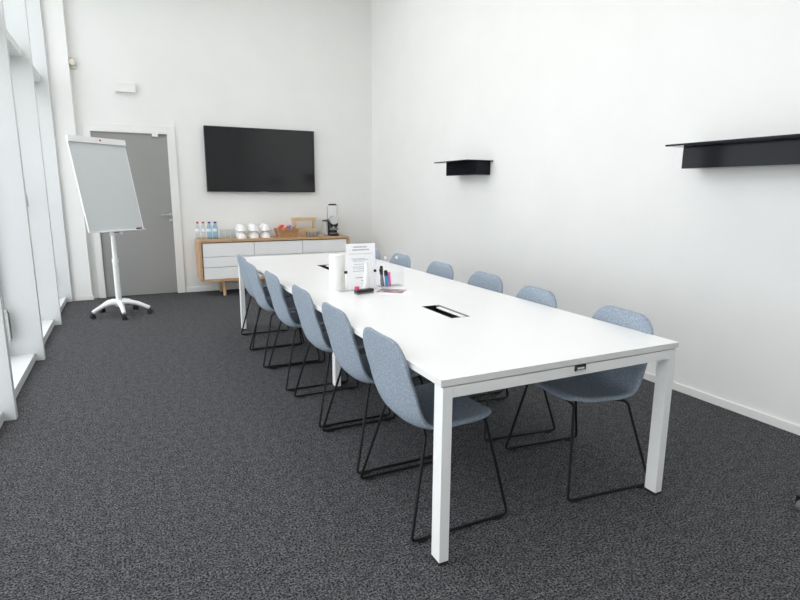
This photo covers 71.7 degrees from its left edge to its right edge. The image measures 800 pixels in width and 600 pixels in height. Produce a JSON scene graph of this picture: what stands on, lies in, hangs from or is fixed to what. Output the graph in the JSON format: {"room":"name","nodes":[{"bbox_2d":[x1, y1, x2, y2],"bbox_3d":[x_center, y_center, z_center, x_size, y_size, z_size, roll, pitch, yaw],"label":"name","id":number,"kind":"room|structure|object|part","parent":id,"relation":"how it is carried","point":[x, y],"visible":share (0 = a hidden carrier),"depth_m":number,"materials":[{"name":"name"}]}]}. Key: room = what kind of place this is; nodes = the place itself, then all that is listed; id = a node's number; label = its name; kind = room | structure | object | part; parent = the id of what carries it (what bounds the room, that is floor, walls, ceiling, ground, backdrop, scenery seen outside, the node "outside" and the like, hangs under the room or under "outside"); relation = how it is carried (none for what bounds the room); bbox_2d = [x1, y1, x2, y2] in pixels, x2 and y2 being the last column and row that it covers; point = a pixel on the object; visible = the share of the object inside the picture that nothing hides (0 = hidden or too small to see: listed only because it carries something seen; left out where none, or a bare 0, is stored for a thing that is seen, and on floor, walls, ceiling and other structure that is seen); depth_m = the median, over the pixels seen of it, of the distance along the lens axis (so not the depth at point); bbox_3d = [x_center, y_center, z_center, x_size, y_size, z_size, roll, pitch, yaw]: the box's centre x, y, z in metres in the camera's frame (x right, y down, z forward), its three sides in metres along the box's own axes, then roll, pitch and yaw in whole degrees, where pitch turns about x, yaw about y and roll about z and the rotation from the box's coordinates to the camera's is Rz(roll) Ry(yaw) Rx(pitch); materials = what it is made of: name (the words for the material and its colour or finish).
{"room":"conference room","nodes":[
{"label":"conference room","id":0,"kind":"room"},
{"bbox_2d":[0,412,3,427],"bbox_3d":[-2.227,-1.270,2.337,0.243,4.350,1.301,-5,12,-25],"label":"window","id":1,"kind":"structure","parent":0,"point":[1,413],"depth_m":3.33,"materials":[{"name":"paint"}]},
{"bbox_2d":[40,0,92,296],"bbox_3d":[-1.832,-1.134,1.656,0.707,4.350,11.320,-5,12,-25],"label":"wall","id":2,"kind":"structure","parent":0,"point":[53,19],"depth_m":6.71,"materials":[{"name":"paint"}]},
{"bbox_2d":[0,285,17,420],"bbox_3d":[-2.472,-1.393,2.959,0.257,4.350,0.055,-5,12,-25],"label":"trim","id":3,"kind":"structure","parent":2,"relation":"attached to","point":[8,406],"depth_m":3.35,"materials":[{"name":"paint"}]},
{"bbox_2d":[4,309,35,397],"bbox_3d":[-2.820,-1.507,3.533,0.243,4.350,1.301,-5,12,-25],"label":"windowsill","id":4,"kind":"structure","parent":2,"relation":"in","point":[21,365],"depth_m":4.29,"materials":[{"name":"paint"}]},
{"bbox_3d":[-2.834,0.595,3.944,0.243,0.066,1.301,-5,12,-25],"label":"sill","id":5,"kind":"part","parent":4,"relation":"part of","materials":[{"name":"paint"}]},
{"bbox_2d":[0,0,45,360],"bbox_3d":[-3.065,-1.630,4.156,0.257,4.350,0.055,-5,12,-25],"label":"window","id":6,"kind":"structure","parent":2,"relation":"attached to","point":[18,282],"depth_m":4.36,"materials":[{"name":"glass"}]},
{"bbox_2d":[3,0,61,343],"bbox_3d":[-3.413,-1.745,4.729,0.243,4.350,1.301,-5,12,-25],"label":"window","id":7,"kind":"structure","parent":2,"relation":"in","point":[14,49],"depth_m":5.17,"materials":[{"name":"glass"}]},
{"bbox_3d":[-3.427,0.357,5.140,0.243,0.066,1.301,-5,12,-25],"label":"sill","id":8,"kind":"part","parent":7,"relation":"part of","materials":[{"name":"paint"}]},
{"bbox_2d":[25,0,72,311],"bbox_3d":[-4.007,-1.983,5.929,0.243,4.350,1.310,-5,12,-25],"label":"window","id":9,"kind":"structure","parent":2,"relation":"in","point":[37,77],"depth_m":6.42,"materials":[{"name":"glass"}]},
{"bbox_3d":[-4.021,0.119,6.340,0.243,0.066,1.310,-5,12,-25],"label":"sill","id":10,"kind":"part","parent":9,"relation":"part of","materials":[{"name":"paint"}]},
{"bbox_2d":[63,0,371,297],"bbox_3d":[-2.558,-2.292,7.561,4.663,4.350,0.140,-5,12,-25],"label":"wall","id":11,"kind":"structure","parent":0,"point":[301,65],"depth_m":7.59,"materials":[{"name":"paint"}]},
{"bbox_2d":[68,57,76,68],"bbox_3d":[-3.932,-2.850,6.645,0.090,0.130,0.080,-5,12,-25],"label":"sensor","id":12,"kind":"object","parent":11,"relation":"attached to","point":[72,60],"visible":1,"depth_m":6.64,"materials":[{"name":"beige plastic"}]},
{"bbox_2d":[73,294,93,300],"bbox_3d":[-4.073,-0.030,7.128,0.237,0.055,0.092,-5,12,-25],"label":"baseboard","id":13,"kind":"structure","parent":11,"relation":"attached to","point":[78,298],"depth_m":7.09,"materials":[{"name":"paint"}]},
{"bbox_2d":[115,81,135,92],"bbox_3d":[-3.442,-2.666,6.936,0.226,0.120,0.058,-5,12,-25],"label":"fire alarm","id":14,"kind":"object","parent":11,"relation":"attached to","point":[128,87],"visible":1,"depth_m":6.91,"materials":[{"name":"white plastic"}]},
{"bbox_2d":[82,122,185,297],"bbox_3d":[-3.470,-1.159,7.303,1.058,2.213,0.195,-5,12,-25],"label":"door","id":15,"kind":"structure","parent":11,"relation":"in","point":[151,261],"depth_m":7.33,"materials":[{"name":"grey paint"}]},
{"bbox_2d":[187,283,266,291],"bbox_3d":[-1.710,-0.245,8.301,2.794,0.060,0.014,-5,12,-25],"label":"baseboard","id":16,"kind":"structure","parent":11,"relation":"attached to","point":[211,288],"depth_m":7.84,"materials":[{"name":"paint"}]},
{"bbox_2d":[203,125,314,191],"bbox_3d":[-1.948,-1.965,7.808,1.522,0.868,0.073,-5,12,-25],"label":"television","id":17,"kind":"object","parent":11,"relation":"attached to","point":[237,159],"visible":1,"depth_m":7.76,"materials":[{"name":"grey plastic"}]},
{"bbox_2d":[0,287,799,599],"bbox_3d":[0.001,0.889,3.022,4.863,0.120,11.820,-5,12,-25],"label":"floor","id":18,"kind":"structure","parent":0,"point":[157,455],"depth_m":2.67,"materials":[{"name":"carpet"}]},
{"bbox_2d":[65,135,152,319],"bbox_3d":[-3.173,-0.785,6.098,0.687,1.944,0.668,-5,12,-25],"label":"easel","id":19,"kind":"object","parent":18,"relation":"on","point":[101,168],"visible":1,"depth_m":6.04,"materials":[{"name":"metal"}]},
{"bbox_3d":[-3.278,0.076,6.147,0.064,0.126,0.282,10,15,41],"label":"leg","id":20,"kind":"part","parent":19,"relation":"part of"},
{"bbox_3d":[-3.192,-1.249,6.032,0.220,0.982,0.686,5,12,24],"label":"board frame","id":21,"kind":"part","parent":19,"relation":"part of","materials":[{"name":"white metal"}]},
{"bbox_3d":[-3.083,0.082,6.126,0.064,0.126,0.297,-7,13,-32],"label":"leg","id":22,"kind":"part","parent":19,"relation":"part of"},
{"bbox_2d":[101,229,144,232],"bbox_3d":[-3.060,-0.769,6.143,0.048,0.018,0.543,5,12,24],"label":"tray","id":23,"kind":"object","parent":19,"relation":"on","point":[102,230],"depth_m":6.07,"materials":[{"name":"white metal"}]},
{"bbox_3d":[-3.011,0.047,6.307,0.307,0.126,0.064,-3,12,-16],"label":"leg","id":24,"kind":"part","parent":19,"relation":"part of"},
{"bbox_2d":[237,254,303,349],"bbox_3d":[-1.229,-0.019,5.186,0.502,0.817,0.564,-5,12,-25],"label":"chair","id":25,"kind":"object","parent":18,"relation":"on","point":[241,260],"visible":0.63,"depth_m":5.05,"materials":[{"name":"fabric"}]},
{"bbox_3d":[-1.218,0.163,5.227,0.476,0.429,0.563,-5,12,-25],"label":"sled frame","id":26,"kind":"part","parent":25,"relation":"part of","materials":[{"name":"black metal"}]},
{"bbox_2d":[195,234,348,295],"bbox_3d":[-1.775,-0.518,7.893,2.079,0.760,0.460,-5,12,-25],"label":"sideboard","id":27,"kind":"object","parent":18,"relation":"on","point":[216,257],"visible":0.51,"depth_m":7.48,"materials":[{"name":"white wood"}]},
{"bbox_3d":[-2.287,-0.372,7.447,0.663,0.154,0.052,-5,12,-25],"label":"drawer","id":28,"kind":"part","parent":27,"relation":"part of","materials":[{"name":"white wood"}]},
{"bbox_3d":[-2.377,-0.167,7.497,0.060,0.214,0.093,-5,12,-25],"label":"leg","id":29,"kind":"part","parent":27,"relation":"part of","materials":[{"name":"brown wood"}]},
{"bbox_3d":[-2.286,-0.518,7.418,0.663,0.132,0.052,-5,12,-25],"label":"drawer","id":30,"kind":"part","parent":27,"relation":"part of","materials":[{"name":"white wood"}]},
{"bbox_3d":[-2.285,-0.675,7.387,0.663,0.176,0.052,-5,12,-25],"label":"drawer","id":31,"kind":"part","parent":27,"relation":"part of","materials":[{"name":"white wood"}]},
{"bbox_2d":[237,232,246,238],"bbox_3d":[-2.151,-0.883,7.544,0.128,0.086,0.128,10,15,41],"label":"coffee cup","id":32,"kind":"object","parent":27,"relation":"on","point":[241,235],"visible":0.96,"depth_m":7.50,"materials":[{"name":"white ceramic"}]},
{"bbox_3d":[-2.150,-0.933,7.534,0.160,0.016,0.160,-5,12,-25],"label":"saucer","id":33,"kind":"object","parent":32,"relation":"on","visible":0},
{"bbox_2d":[237,224,246,230],"bbox_3d":[-2.150,-0.983,7.525,0.128,0.086,0.128,-2,11,-10],"label":"coffee cup","id":34,"kind":"object","parent":33,"relation":"on","point":[241,227],"visible":1,"depth_m":7.48,"materials":[{"name":"white ceramic"}]},
{"bbox_2d":[250,232,258,237],"bbox_3d":[-2.005,-0.896,7.614,0.128,0.086,0.128,2,11,10],"label":"coffee cup","id":35,"kind":"object","parent":27,"relation":"on","point":[253,234],"visible":1,"depth_m":7.57,"materials":[{"name":"white ceramic"}]},
{"bbox_3d":[-2.005,-0.946,7.604,0.160,0.016,0.160,-5,12,-25],"label":"saucer","id":36,"kind":"object","parent":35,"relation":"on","visible":0},
{"bbox_2d":[248,224,258,230],"bbox_3d":[-2.004,-0.995,7.594,0.128,0.086,0.128,-8,14,-38],"label":"coffee cup","id":37,"kind":"object","parent":36,"relation":"on","point":[253,227],"visible":1,"depth_m":7.55,"materials":[{"name":"white ceramic"}]},
{"bbox_2d":[261,232,270,237],"bbox_3d":[-1.859,-0.908,7.684,0.128,0.086,0.128,-3,12,-18],"label":"coffee cup","id":38,"kind":"object","parent":27,"relation":"on","point":[264,234],"visible":0.99,"depth_m":7.64,"materials":[{"name":"white ceramic"}]},
{"bbox_3d":[-1.859,-0.959,7.674,0.160,0.016,0.160,-5,12,-25],"label":"saucer","id":39,"kind":"object","parent":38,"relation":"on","visible":0},
{"bbox_2d":[259,224,270,230],"bbox_3d":[-1.859,-1.008,7.664,0.128,0.086,0.128,4,12,19],"label":"coffee cup","id":40,"kind":"object","parent":39,"relation":"on","point":[265,227],"visible":1,"depth_m":7.62,"materials":[{"name":"white ceramic"}]},
{"bbox_3d":[-1.684,-0.570,7.706,0.664,0.132,0.052,-5,12,-25],"label":"drawer","id":41,"kind":"part","parent":27,"relation":"part of","materials":[{"name":"white wood"}]},
{"bbox_3d":[-1.683,-0.727,7.675,0.664,0.176,0.052,-5,12,-25],"label":"drawer","id":42,"kind":"part","parent":27,"relation":"part of","materials":[{"name":"white wood"}]},
{"bbox_2d":[274,228,298,237],"bbox_3d":[-1.606,-0.954,7.834,0.330,0.122,0.226,-5,12,-25],"label":"wicker basket","id":43,"kind":"object","parent":27,"relation":"on","point":[280,232],"visible":0.97,"depth_m":7.75,"materials":[{"name":"brown wicker"}]},
{"bbox_2d":[291,217,315,235],"bbox_3d":[-1.410,-1.076,8.099,0.360,0.262,0.140,-5,12,-25],"label":"carrier","id":44,"kind":"object","parent":27,"relation":"on","point":[302,231],"visible":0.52,"depth_m":8.06,"materials":[{"name":"brown wood"}]},
{"bbox_3d":[-1.271,-1.085,8.167,0.020,0.235,0.110,-5,12,-25],"label":"panel","id":45,"kind":"part","parent":44,"relation":"part of","materials":[{"name":"brown wood"}]},
{"bbox_3d":[-1.086,-0.779,7.961,0.652,0.176,0.052,-5,12,-25],"label":"drawer","id":46,"kind":"part","parent":27,"relation":"part of","materials":[{"name":"white wood"}]},
{"bbox_3d":[-1.087,-0.622,7.992,0.652,0.132,0.052,-5,12,-25],"label":"drawer","id":47,"kind":"part","parent":27,"relation":"part of","materials":[{"name":"white wood"}]},
{"bbox_2d":[322,204,338,235],"bbox_3d":[-1.017,-1.180,8.131,0.206,0.458,0.275,-4,12,-20],"label":"coffee machine","id":48,"kind":"object","parent":27,"relation":"on","point":[329,226],"visible":1,"depth_m":8.09,"materials":[{"name":"metal"}]},
{"bbox_3d":[-1.108,-1.062,8.183,0.052,0.205,0.140,-4,12,-20],"label":"water tank","id":49,"kind":"part","parent":48,"relation":"part of","materials":[{"name":"clear plastic"}]},
{"bbox_2d":[245,262,319,368],"bbox_3d":[-1.006,0.083,4.670,0.502,0.817,0.564,-5,12,-25],"label":"chair","id":50,"kind":"object","parent":18,"relation":"on","point":[263,302],"visible":0.7,"depth_m":4.49,"materials":[{"name":"fabric"}]},
{"bbox_3d":[-0.995,0.266,4.712,0.476,0.429,0.563,-5,12,-25],"label":"sled frame","id":51,"kind":"part","parent":50,"relation":"part of","materials":[{"name":"black metal"}]},
{"bbox_2d":[265,271,348,391],"bbox_3d":[-0.722,0.183,4.164,0.502,0.817,0.564,-5,12,-25],"label":"chair","id":52,"kind":"object","parent":18,"relation":"on","point":[291,319],"visible":0.73,"depth_m":3.98,"materials":[{"name":"fabric"}]},
{"bbox_3d":[-0.711,0.366,4.206,0.476,0.429,0.563,-5,12,-25],"label":"sled frame","id":53,"kind":"part","parent":52,"relation":"part of","materials":[{"name":"black metal"}]},
{"bbox_2d":[292,285,390,427],"bbox_3d":[-0.400,0.303,3.561,0.502,0.817,0.564,-5,12,-25],"label":"chair","id":54,"kind":"object","parent":18,"relation":"on","point":[311,326],"visible":0.69,"depth_m":3.37,"materials":[{"name":"fabric"}]},
{"bbox_3d":[-0.390,0.486,3.603,0.476,0.429,0.563,-5,12,-25],"label":"sled frame","id":55,"kind":"part","parent":54,"relation":"part of","materials":[{"name":"black metal"}]},
{"bbox_2d":[375,248,379,259],"bbox_3d":[-0.500,-0.122,5.736,0.502,0.817,0.564,-5,12,-25],"label":"chair","id":56,"kind":"object","parent":18,"relation":"on","point":[377,252],"visible":0.04,"depth_m":5.62,"materials":[{"name":"fabric"}]},
{"bbox_2d":[322,302,433,474],"bbox_3d":[-0.132,0.411,3.020,0.502,0.817,0.564,-5,12,-25],"label":"chair","id":57,"kind":"object","parent":18,"relation":"on","point":[344,346],"visible":0.66,"depth_m":2.83,"materials":[{"name":"fabric"}]},
{"bbox_3d":[-0.121,0.594,3.062,0.476,0.429,0.563,-5,12,-25],"label":"sled frame","id":58,"kind":"part","parent":57,"relation":"part of","materials":[{"name":"black metal"}]},
{"bbox_2d":[389,253,410,267],"bbox_3d":[-0.202,-0.012,5.180,0.502,0.817,0.564,-5,12,-25],"label":"chair","id":59,"kind":"object","parent":18,"relation":"on","point":[403,260],"visible":0.19,"depth_m":5.17,"materials":[{"name":"fabric"}]},
{"bbox_2d":[360,327,507,542],"bbox_3d":[0.129,0.517,2.485,0.502,0.817,0.564,-5,12,-25],"label":"chair","id":60,"kind":"object","parent":18,"relation":"on","point":[389,368],"visible":0.84,"depth_m":2.34,"materials":[{"name":"fabric"}]},
{"bbox_3d":[0.139,0.700,2.526,0.476,0.429,0.563,-5,12,-25],"label":"sled frame","id":61,"kind":"part","parent":60,"relation":"part of","materials":[{"name":"black metal"}]},
{"bbox_2d":[426,261,453,279],"bbox_3d":[0.128,0.110,4.571,0.502,0.817,0.564,-5,12,-25],"label":"chair","id":62,"kind":"object","parent":18,"relation":"on","point":[440,269],"visible":0.14,"depth_m":4.57,"materials":[{"name":"fabric"}]},
{"bbox_2d":[238,252,678,565],"bbox_3d":[-0.193,0.243,4.073,1.226,0.742,4.068,-5,12,-25],"label":"conference table","id":63,"kind":"object","parent":18,"relation":"on","point":[463,338],"visible":0.75,"depth_m":2.56,"materials":[{"name":"white laminate"}]},
{"bbox_3d":[-1.592,-0.052,5.589,0.042,0.697,0.062,-5,12,-25],"label":"leg","id":64,"kind":"part","parent":63,"relation":"part of","materials":[{"name":"white metal"}]},
{"bbox_3d":[-0.457,0.300,3.956,0.042,0.647,0.064,-5,12,-25],"label":"leg","id":65,"kind":"part","parent":63,"relation":"part of","materials":[{"name":"white metal"}]},
{"bbox_2d":[329,253,344,289],"bbox_3d":[-0.427,-0.195,3.757,0.107,0.240,0.107,-5,12,-25],"label":"paper towel roll","id":66,"kind":"object","parent":63,"relation":"on","point":[336,260],"visible":0.99,"depth_m":3.71,"materials":[{"name":"white paper"}]},
{"bbox_2d":[344,243,376,289],"bbox_3d":[-0.281,-0.221,3.700,0.282,0.314,0.080,-5,12,-25],"label":"sign holder","id":67,"kind":"object","parent":63,"relation":"on","point":[357,255],"visible":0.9,"depth_m":3.71,"materials":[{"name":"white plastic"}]},
{"bbox_2d":[354,288,373,294],"bbox_3d":[-0.234,-0.057,3.605,0.136,0.030,0.040,-8,14,-38],"label":"eraser","id":68,"kind":"object","parent":63,"relation":"on","point":[365,290],"visible":1,"depth_m":3.58,"materials":[{"name":"grey plastic"}]},
{"bbox_2d":[363,263,369,287],"bbox_3d":[-0.220,-0.150,3.661,0.044,0.190,0.042,-5,12,-25],"label":"spray bottle","id":69,"kind":"object","parent":63,"relation":"on","point":[366,278],"visible":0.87,"depth_m":3.65,"materials":[{"name":"white plastic"}]},
{"bbox_2d":[377,288,405,292],"bbox_3d":[-0.055,-0.061,3.696,0.176,0.002,0.132,3,11,15],"label":"photo card","id":70,"kind":"object","parent":63,"relation":"on","point":[382,289],"visible":1,"depth_m":3.70,"materials":[{"name":"paper"}]},
{"bbox_2d":[379,291,411,294],"bbox_3d":[-0.025,-0.047,3.634,0.210,0.001,0.150,1,11,3],"label":"paper sheet","id":71,"kind":"object","parent":63,"relation":"on","point":[405,292],"visible":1,"depth_m":3.60,"materials":[{"name":"white paper"}]},
{"bbox_3d":[0.155,0.648,2.063,0.042,0.697,0.062,-5,12,-25],"label":"leg","id":72,"kind":"part","parent":63,"relation":"part of","materials":[{"name":"white metal"}]},
{"bbox_3d":[0.686,0.283,2.242,1.124,0.042,0.040,-5,12,-25],"label":"rail","id":73,"kind":"part","parent":63,"relation":"part of","materials":[{"name":"white metal"}]},
{"bbox_3d":[1.204,0.557,2.565,0.042,0.697,0.062,-5,12,-25],"label":"leg","id":74,"kind":"part","parent":63,"relation":"part of","materials":[{"name":"white metal"}]},
{"bbox_3d":[-0.075,-0.206,3.890,0.184,0.215,0.100,-5,12,-25],"label":"acrylic box","id":75,"kind":"object","parent":63,"relation":"on","visible":0},
{"bbox_2d":[379,268,383,285],"bbox_3d":[-0.126,-0.158,3.849,0.039,0.123,0.023,-5,12,-25],"label":"marker pen","id":76,"kind":"object","parent":75,"relation":"in","point":[380,270],"visible":1,"depth_m":3.84,"materials":[{"name":"grey plastic"}]},
{"bbox_2d":[384,270,387,285],"bbox_3d":[-0.096,-0.153,3.860,0.034,0.111,0.025,-3,12,-18],"label":"marker pen","id":77,"kind":"object","parent":75,"relation":"in","point":[385,271],"visible":1,"depth_m":3.85,"materials":[{"name":"blue plastic"}]},
{"bbox_2d":[388,272,390,285],"bbox_3d":[-0.074,-0.150,3.881,0.028,0.097,0.020,-5,12,-25],"label":"marker pen","id":78,"kind":"object","parent":75,"relation":"in","point":[389,273],"visible":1,"depth_m":3.87,"materials":[{"name":"pink plastic"}]},
{"bbox_2d":[413,271,503,397],"bbox_3d":[0.415,0.225,3.991,0.502,0.817,0.564,-5,12,-25],"label":"chair","id":79,"kind":"object","parent":18,"relation":"on","point":[492,282],"visible":0.21,"depth_m":3.97,"materials":[{"name":"fabric"}]},
{"bbox_3d":[0.402,0.410,4.021,0.476,0.429,0.563,-5,12,-25],"label":"sled frame","id":80,"kind":"part","parent":79,"relation":"part of","materials":[{"name":"metal"}]},
{"bbox_2d":[476,286,556,441],"bbox_3d":[0.622,0.343,3.394,0.502,0.817,0.564,-4,12,-19],"label":"chair","id":81,"kind":"object","parent":18,"relation":"on","point":[530,293],"visible":0.21,"depth_m":3.30,"materials":[{"name":"fabric"}]},
{"bbox_3d":[0.608,0.527,3.425,0.476,0.429,0.563,-4,12,-19],"label":"sled frame","id":82,"kind":"part","parent":81,"relation":"part of","materials":[{"name":"black metal"}]},
{"bbox_2d":[505,306,653,502],"bbox_3d":[0.906,0.463,2.788,0.502,0.817,0.564,-4,12,-20],"label":"chair","id":83,"kind":"object","parent":18,"relation":"on","point":[618,384],"visible":0.67,"depth_m":2.70,"materials":[{"name":"fabric"}]},
{"bbox_3d":[0.892,0.648,2.819,0.476,0.429,0.563,-4,12,-20],"label":"sled frame","id":84,"kind":"part","parent":83,"relation":"part of","materials":[{"name":"black metal"}]},
{"bbox_2d":[795,494,799,510],"bbox_3d":[1.964,0.886,2.555,0.426,0.090,0.040,-5,12,-25],"label":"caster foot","id":85,"kind":"object","parent":18,"relation":"on","point":[797,502],"visible":1,"depth_m":2.47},
{"bbox_2d":[372,0,799,425],"bbox_3d":[2.090,-1.485,3.586,0.150,4.350,11.820,-5,12,-25],"label":"wall","id":86,"kind":"structure","parent":0,"point":[575,106],"depth_m":4.35,"materials":[{"name":"paint"}]},
{"bbox_2d":[434,159,492,175],"bbox_3d":[0.676,-1.426,5.999,0.325,0.147,0.681,-5,12,-25],"label":"wall shelf","id":87,"kind":"object","parent":86,"relation":"attached to","point":[467,167],"visible":1,"depth_m":5.86,"materials":[{"name":"black metal"}]},
{"bbox_3d":[0.677,-1.492,5.986,0.325,0.012,0.681,-5,12,-25],"label":"shelf plate","id":88,"kind":"part","parent":87,"relation":"part of","materials":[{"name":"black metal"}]},
{"bbox_2d":[643,372,799,435],"bbox_3d":[2.024,0.638,3.918,0.014,0.055,11.320,-5,12,-25],"label":"baseboard","id":89,"kind":"structure","parent":86,"relation":"attached to","point":[779,423],"depth_m":3.60,"materials":[{"name":"paint"}]},
{"bbox_2d":[665,134,799,168],"bbox_3d":[2.092,-0.839,3.146,0.325,0.147,1.116,-5,12,-25],"label":"wall shelf","id":90,"kind":"object","parent":86,"relation":"attached to","point":[778,150],"visible":1,"depth_m":3.25,"materials":[{"name":"black metal"}]},
{"bbox_3d":[2.092,-0.905,3.133,0.325,0.012,1.116,-5,12,-25],"label":"shelf plate","id":91,"kind":"part","parent":90,"relation":"part of","materials":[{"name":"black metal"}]}
]}

